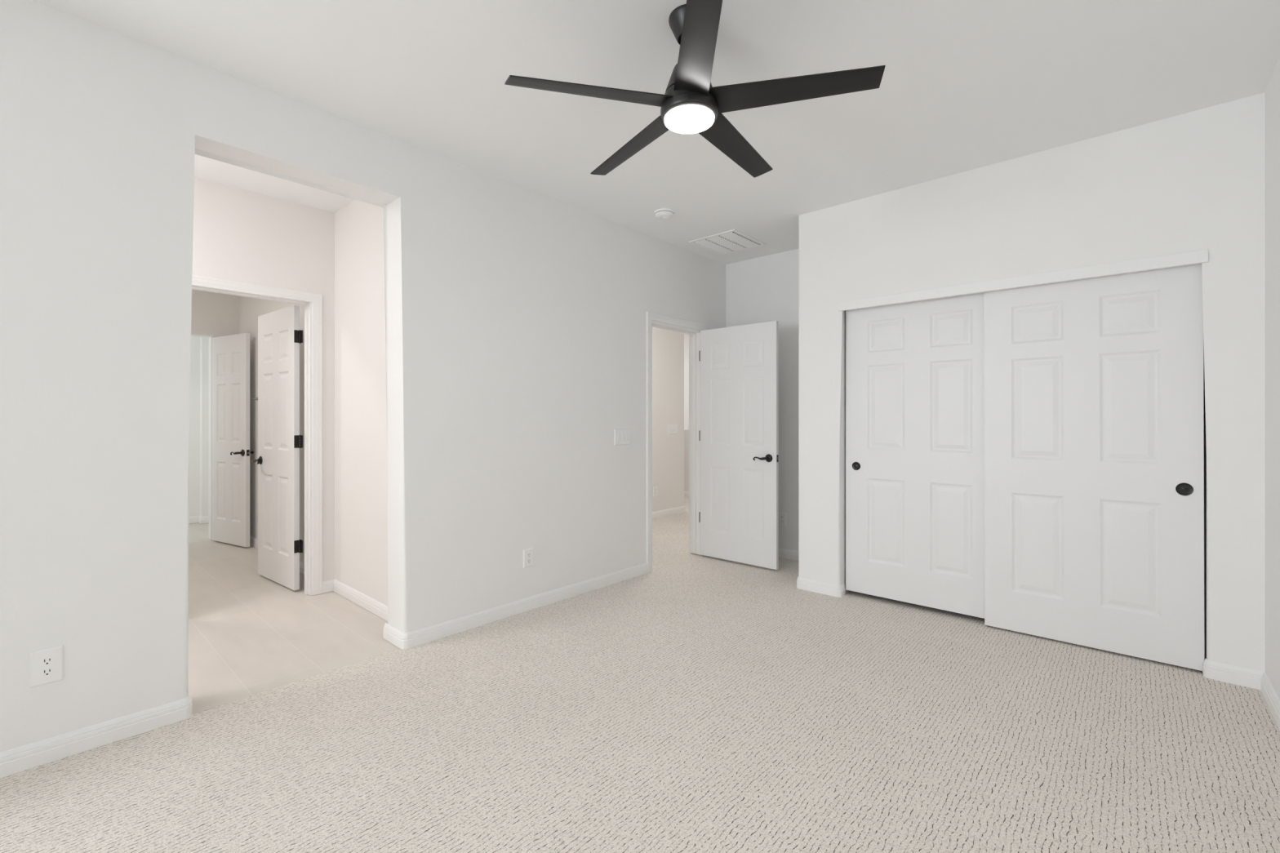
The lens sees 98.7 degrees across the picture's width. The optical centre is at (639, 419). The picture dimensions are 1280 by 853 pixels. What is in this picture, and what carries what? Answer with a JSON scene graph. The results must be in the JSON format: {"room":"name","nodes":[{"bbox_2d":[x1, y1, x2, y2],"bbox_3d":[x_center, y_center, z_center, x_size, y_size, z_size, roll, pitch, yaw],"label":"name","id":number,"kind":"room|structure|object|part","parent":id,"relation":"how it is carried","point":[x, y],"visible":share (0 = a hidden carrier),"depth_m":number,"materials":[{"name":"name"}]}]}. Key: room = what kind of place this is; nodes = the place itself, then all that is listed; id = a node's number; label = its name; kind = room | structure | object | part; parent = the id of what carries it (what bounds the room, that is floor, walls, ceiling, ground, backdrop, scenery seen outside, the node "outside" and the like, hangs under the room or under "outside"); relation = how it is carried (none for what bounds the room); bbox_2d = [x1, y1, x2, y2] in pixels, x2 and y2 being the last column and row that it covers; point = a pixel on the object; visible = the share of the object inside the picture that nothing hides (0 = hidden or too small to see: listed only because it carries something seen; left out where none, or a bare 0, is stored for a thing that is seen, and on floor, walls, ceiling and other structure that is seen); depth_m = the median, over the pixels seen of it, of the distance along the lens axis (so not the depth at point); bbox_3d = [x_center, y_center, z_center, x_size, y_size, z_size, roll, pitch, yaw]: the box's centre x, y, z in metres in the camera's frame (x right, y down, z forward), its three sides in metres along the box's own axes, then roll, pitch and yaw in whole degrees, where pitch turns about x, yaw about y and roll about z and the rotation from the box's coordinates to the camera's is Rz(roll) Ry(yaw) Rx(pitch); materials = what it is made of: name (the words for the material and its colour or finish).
{"room":"empty bedroom","nodes":[
{"label":"empty bedroom","id":0,"kind":"room"},
{"bbox_2d":[188,336,208,516],"bbox_3d":[-6.043,-0.129,5.848,0.270,2.743,2.550,0,0,42],"label":"wall","id":1,"kind":"structure","parent":0,"point":[198,464],"depth_m":6.58,"materials":[{"name":"white paint"}]},
{"bbox_2d":[188,515,208,524],"bbox_3d":[-6.008,1.202,5.748,0.114,0.082,2.447,0,0,42],"label":"baseboard","id":2,"kind":"structure","parent":1,"relation":"attached to","point":[195,519],"depth_m":6.57,"materials":[{"name":"white wood"}]},
{"bbox_2d":[191,289,237,337],"bbox_3d":[-5.120,-0.129,4.952,0.120,2.743,2.447,0,0,42],"label":"wall","id":3,"kind":"structure","parent":0,"point":[214,313],"depth_m":5.67,"materials":[{"name":"white paint"}]},
{"bbox_2d":[191,333,213,539],"bbox_3d":[-4.672,0.187,5.453,0.122,2.112,0.690,0,0,42],"label":"door frame","id":4,"kind":"structure","parent":3,"relation":"attached to","point":[210,336],"depth_m":5.69,"materials":[{"name":"white wood"}]},
{"bbox_2d":[191,176,334,581],"bbox_3d":[-3.079,-0.129,3.124,0.120,2.743,2.447,0,0,42],"label":"wall","id":5,"kind":"structure","parent":0,"point":[240,235],"depth_m":3.74,"materials":[{"name":"white paint"}]},
{"bbox_2d":[191,275,322,595],"bbox_3d":[-2.607,0.178,3.640,0.136,2.130,0.876,0,0,42],"label":"door frame","id":6,"kind":"structure","parent":5,"relation":"attached to","point":[313,303],"depth_m":3.89,"materials":[{"name":"white wood"}]},
{"bbox_2d":[251,305,302,590],"bbox_3d":[-2.737,0.205,4.165,0.754,2.048,0.170,0,0,38],"label":"door","id":7,"kind":"structure","parent":5,"relation":"in","point":[280,336],"depth_m":4.12,"materials":[{"name":"white wood"}]},
{"bbox_3d":[-2.974,0.329,4.272,0.128,0.034,0.052,0,0,38],"label":"lever","id":8,"kind":"part","parent":7,"relation":"part of","materials":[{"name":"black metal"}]},
{"bbox_2d":[237,199,387,606],"bbox_3d":[-2.809,-0.129,4.606,4.025,2.743,0.120,0,0,42],"label":"wall","id":9,"kind":"structure","parent":0,"point":[361,457],"depth_m":3.74,"materials":[{"name":"white paint"}]},
{"bbox_2d":[211,333,253,546],"bbox_3d":[-4.058,0.200,5.452,0.669,2.058,0.170,0,0,29],"label":"door","id":10,"kind":"structure","parent":9,"relation":"in","point":[230,354],"depth_m":5.41,"materials":[{"name":"white wood"}]},
{"bbox_3d":[-3.896,0.329,5.295,0.128,0.034,0.052,0,0,29],"label":"lever","id":11,"kind":"part","parent":10,"relation":"part of","materials":[{"name":"black metal"}]},
{"bbox_2d":[249,535,304,574],"bbox_3d":[-3.352,1.202,4.873,2.620,0.082,0.207,0,0,42],"label":"baseboard","id":12,"kind":"structure","parent":9,"relation":"attached to","point":[253,541],"depth_m":5.30,"materials":[{"name":"white wood"}]},
{"bbox_2d":[321,578,387,621],"bbox_3d":[-1.814,1.202,3.574,1.165,0.082,0.090,0,0,42],"label":"baseboard","id":13,"kind":"structure","parent":9,"relation":"attached to","point":[368,603],"depth_m":3.70,"materials":[{"name":"white wood"}]},
{"bbox_2d":[0,0,725,752],"bbox_3d":[-2.152,-0.129,2.162,0.215,2.743,8.950,0,0,42],"label":"wall","id":14,"kind":"structure","parent":0,"point":[102,130],"depth_m":2.30,"materials":[{"name":"white paint"}]},
{"bbox_2d":[30,645,63,688],"bbox_3d":[-2.151,0.897,1.996,0.008,0.127,0.082,0,0,42],"label":"power outlet","id":15,"kind":"object","parent":14,"relation":"attached to","point":[46,665],"visible":1,"depth_m":1.99,"materials":[{"name":"white plastic"}]},
{"bbox_2d":[40,667,53,676],"bbox_3d":[-2.149,0.917,1.994,0.004,0.029,0.035,0,0,42],"label":"receptacle","id":16,"kind":"object","parent":15,"relation":"attached to","point":[44,672],"depth_m":1.99,"materials":[{"name":"grey plastic"}]},
{"bbox_2d":[40,656,53,666],"bbox_3d":[-2.149,0.878,1.994,0.004,0.029,0.035,0,0,42],"label":"receptacle","id":17,"kind":"object","parent":15,"relation":"attached to","point":[44,660],"depth_m":1.99,"materials":[{"name":"grey plastic"}]},
{"bbox_2d":[0,694,192,777],"bbox_3d":[-3.506,1.202,0.636,0.225,0.082,4.669,0,0,42],"label":"baseboard","id":18,"kind":"structure","parent":14,"relation":"attached to","point":[26,757],"depth_m":2.07,"materials":[{"name":"white wood"}]},
{"bbox_2d":[382,562,647,648],"bbox_3d":[-0.700,1.202,3.785,0.245,0.082,1.999,0,0,42],"label":"baseboard","id":19,"kind":"structure","parent":14,"relation":"attached to","point":[401,640],"depth_m":3.42,"materials":[{"name":"white wood"}]},
{"bbox_2d":[523,547,533,568],"bbox_3d":[-0.726,0.905,3.586,0.008,0.119,0.080,0,0,42],"label":"power outlet","id":20,"kind":"object","parent":14,"relation":"attached to","point":[528,554],"visible":1,"depth_m":3.58,"materials":[{"name":"white plastic"}]},
{"bbox_2d":[614,428,630,444],"bbox_3d":[-0.132,0.137,4.246,0.013,0.122,0.176,0,0,42],"label":"light switch","id":21,"kind":"object","parent":14,"relation":"attached to","point":[622,437],"visible":1,"depth_m":4.24,"materials":[{"name":"white plastic"}]},
{"bbox_2d":[646,311,706,573],"bbox_3d":[0.285,0.186,4.803,0.140,2.114,0.824,0,0,42],"label":"door frame","id":22,"kind":"structure","parent":14,"relation":"attached to","point":[694,335],"depth_m":5.02,"materials":[{"name":"white wood"}]},
{"bbox_2d":[699,320,778,569],"bbox_3d":[0.836,0.212,4.741,0.782,2.026,0.170,0,0,42],"label":"door","id":23,"kind":"structure","parent":14,"relation":"in","point":[739,432],"depth_m":4.69,"materials":[{"name":"white wood"}]},
{"bbox_3d":[0.992,0.325,4.522,0.128,0.034,0.052,0,0,42],"label":"lever","id":24,"kind":"part","parent":23,"relation":"part of","materials":[{"name":"black metal"}]},
{"bbox_2d":[0,496,1279,852],"bbox_3d":[-1.483,1.303,4.584,9.550,0.120,13.550,0,0,42],"label":"floor","id":25,"kind":"structure","parent":0,"point":[700,704],"depth_m":2.14,"materials":[{"name":"carpet"}]},
{"bbox_2d":[31,0,1279,264],"bbox_3d":[-1.483,-1.550,4.584,9.550,0.100,13.550,0,0,42],"label":"ceiling","id":26,"kind":"structure","parent":0,"point":[966,85],"depth_m":2.42,"materials":[{"name":"white paint"}]},
{"bbox_2d":[654,208,674,219],"bbox_3d":[0.177,-1.479,3.982,0.147,0.043,0.147,0,0,42],"label":"smoke detector","id":27,"kind":"object","parent":26,"relation":"attached to","point":[662,213],"visible":1,"depth_m":3.94,"materials":[{"name":"white plastic"}]},
{"bbox_2d":[504,0,885,177],"bbox_3d":[0.206,-1.305,2.097,1.284,0.390,1.258,0,0,42],"label":"ceiling fan","id":28,"kind":"object","parent":26,"relation":"hanging from","point":[690,104],"visible":1,"depth_m":1.96,"materials":[{"name":"black metal"}]},
{"bbox_3d":[-0.170,-1.165,1.950,0.598,0.056,0.124,0,0,-17],"label":"blade","id":29,"kind":"part","parent":28,"relation":"part of","materials":[{"name":"black metal"}]},
{"bbox_3d":[-0.029,-1.171,2.363,0.124,0.046,0.598,0,0,-35],"label":"blade","id":30,"kind":"part","parent":28,"relation":"part of","materials":[{"name":"black metal"}]},
{"bbox_3d":[0.180,-1.161,1.689,0.124,0.060,0.598,0,0,1],"label":"blade","id":31,"kind":"part","parent":28,"relation":"part of","materials":[{"name":"black metal"}]},
{"bbox_3d":[0.406,-1.170,2.357,0.124,0.045,0.598,0,0,37],"label":"blade","id":32,"kind":"part","parent":28,"relation":"part of","materials":[{"name":"black metal"}]},
{"bbox_3d":[0.536,-1.165,1.941,0.598,0.053,0.124,0,0,19],"label":"blade","id":33,"kind":"part","parent":28,"relation":"part of","materials":[{"name":"black metal"}]},
{"bbox_2d":[688,229,766,255],"bbox_3d":[0.746,-1.495,4.672,0.456,0.010,0.500,0,0,42],"label":"ceiling vent","id":34,"kind":"object","parent":26,"relation":"in","point":[732,241],"visible":1,"depth_m":4.65,"materials":[{"name":"white metal"}]},
{"bbox_2d":[652,327,684,511],"bbox_3d":[-0.833,-0.129,5.871,0.120,2.743,4.135,0,0,42],"label":"wall","id":35,"kind":"structure","parent":0,"point":[668,346],"depth_m":7.11,"materials":[{"name":"white paint"}]},
{"bbox_2d":[653,485,657,496],"bbox_3d":[0.192,0.906,6.920,0.008,0.125,0.080,0,0,42],"label":"power outlet","id":36,"kind":"object","parent":35,"relation":"attached to","point":[655,488],"visible":1,"depth_m":6.91,"materials":[{"name":"white plastic"}]},
{"bbox_2d":[652,506,685,519],"bbox_3d":[-0.773,1.202,5.928,0.134,0.082,3.999,0,0,42],"label":"baseboard","id":37,"kind":"structure","parent":35,"relation":"attached to","point":[668,512],"depth_m":7.11,"materials":[{"name":"white wood"}]},
{"bbox_2d":[668,424,677,434],"bbox_3d":[0.435,0.131,7.188,0.013,0.128,0.190,0,0,42],"label":"light switch","id":38,"kind":"object","parent":35,"relation":"attached to","point":[673,428],"visible":1,"depth_m":7.18,"materials":[{"name":"white plastic"}]},
{"bbox_2d":[684,333,688,429],"bbox_3d":[1.313,-0.129,9.107,4.080,2.743,0.120,0,0,42],"label":"wall","id":39,"kind":"structure","parent":0,"point":[686,335],"depth_m":9.49,"materials":[{"name":"white paint"}]},
{"bbox_2d":[684,430,688,491],"bbox_3d":[1.054,0.713,8.668,3.880,1.060,0.120,0,0,42],"label":"wall","id":40,"kind":"structure","parent":0,"point":[686,433],"depth_m":8.87,"materials":[{"name":"white paint"}]},
{"bbox_2d":[684,491,688,497],"bbox_3d":[1.009,1.202,8.618,3.880,0.082,0.014,0,0,42],"label":"baseboard","id":41,"kind":"structure","parent":40,"relation":"attached to","point":[686,493],"depth_m":8.85,"materials":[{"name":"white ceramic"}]},
{"bbox_2d":[725,248,798,551],"bbox_3d":[2.185,-0.129,4.205,3.520,2.743,0.120,0,0,42],"label":"wall","id":42,"kind":"structure","parent":0,"point":[763,289],"depth_m":4.93,"materials":[{"name":"white paint"}]},
{"bbox_2d":[778,511,786,526],"bbox_3d":[1.277,0.898,4.932,0.078,0.120,0.008,0,0,42],"label":"power outlet","id":43,"kind":"object","parent":42,"relation":"attached to","point":[782,516],"visible":0.98,"depth_m":4.93,"materials":[{"name":"white plastic"}]},
{"bbox_2d":[778,547,798,560],"bbox_3d":[1.239,1.202,4.962,1.100,0.082,0.014,0,0,42],"label":"baseboard","id":44,"kind":"structure","parent":42,"relation":"attached to","point":[783,553],"depth_m":4.88,"materials":[{"name":"white wood"}]},
{"bbox_2d":[798,92,1265,671],"bbox_3d":[2.081,-0.129,3.362,2.290,2.743,0.200,0,0,42],"label":"wall","id":45,"kind":"structure","parent":0,"point":[1194,180],"depth_m":2.88,"materials":[{"name":"white paint"}]},
{"bbox_2d":[796,577,844,597],"bbox_3d":[1.514,1.202,4.211,0.340,0.082,0.735,0,0,42],"label":"baseboard","id":46,"kind":"structure","parent":45,"relation":"attached to","point":[827,588],"depth_m":3.92,"materials":[{"name":"white wood"}]},
{"bbox_2d":[845,292,984,618],"bbox_3d":[1.817,0.216,3.599,0.933,1.985,0.038,0,0,42],"label":"door","id":47,"kind":"structure","parent":45,"relation":"in","point":[915,370],"depth_m":3.58,"materials":[{"name":"white wood"}]},
{"bbox_3d":[1.512,0.328,3.848,0.058,0.058,0.003,0,0,42],"label":"finger pull","id":48,"kind":"part","parent":47,"relation":"part of","materials":[{"name":"black metal"}]},
{"bbox_2d":[838,248,1208,311],"bbox_3d":[2.095,-0.786,3.283,1.800,0.062,0.129,0,0,42],"label":"trim","id":49,"kind":"structure","parent":45,"relation":"attached to","point":[1194,257],"depth_m":3.07,"materials":[{"name":"white wood"}]},
{"bbox_2d":[983,263,1204,671],"bbox_3d":[2.415,0.230,2.998,0.920,2.000,0.038,0,0,42],"label":"door","id":50,"kind":"structure","parent":45,"relation":"in","point":[1094,414],"depth_m":2.95,"materials":[{"name":"white wood"}]},
{"bbox_3d":[2.696,0.347,2.723,0.063,0.063,0.003,0,0,42],"label":"finger pull","id":51,"kind":"part","parent":50,"relation":"part of","materials":[{"name":"black metal"}]},
{"bbox_2d":[1265,56,1279,700],"bbox_3d":[0.498,-0.129,-0.211,0.120,2.743,8.950,0,0,42],"label":"wall","id":52,"kind":"structure","parent":0,"point":[1272,92],"depth_m":2.39,"materials":[{"name":"white paint"}]},
{"bbox_2d":[1202,658,1279,729],"bbox_3d":[0.137,1.202,-0.376,0.198,0.082,8.023,0,0,42],"label":"baseboard","id":53,"kind":"structure","parent":52,"relation":"attached to","point":[1255,679],"depth_m":2.56,"materials":[{"name":"white wood"}]}
]}

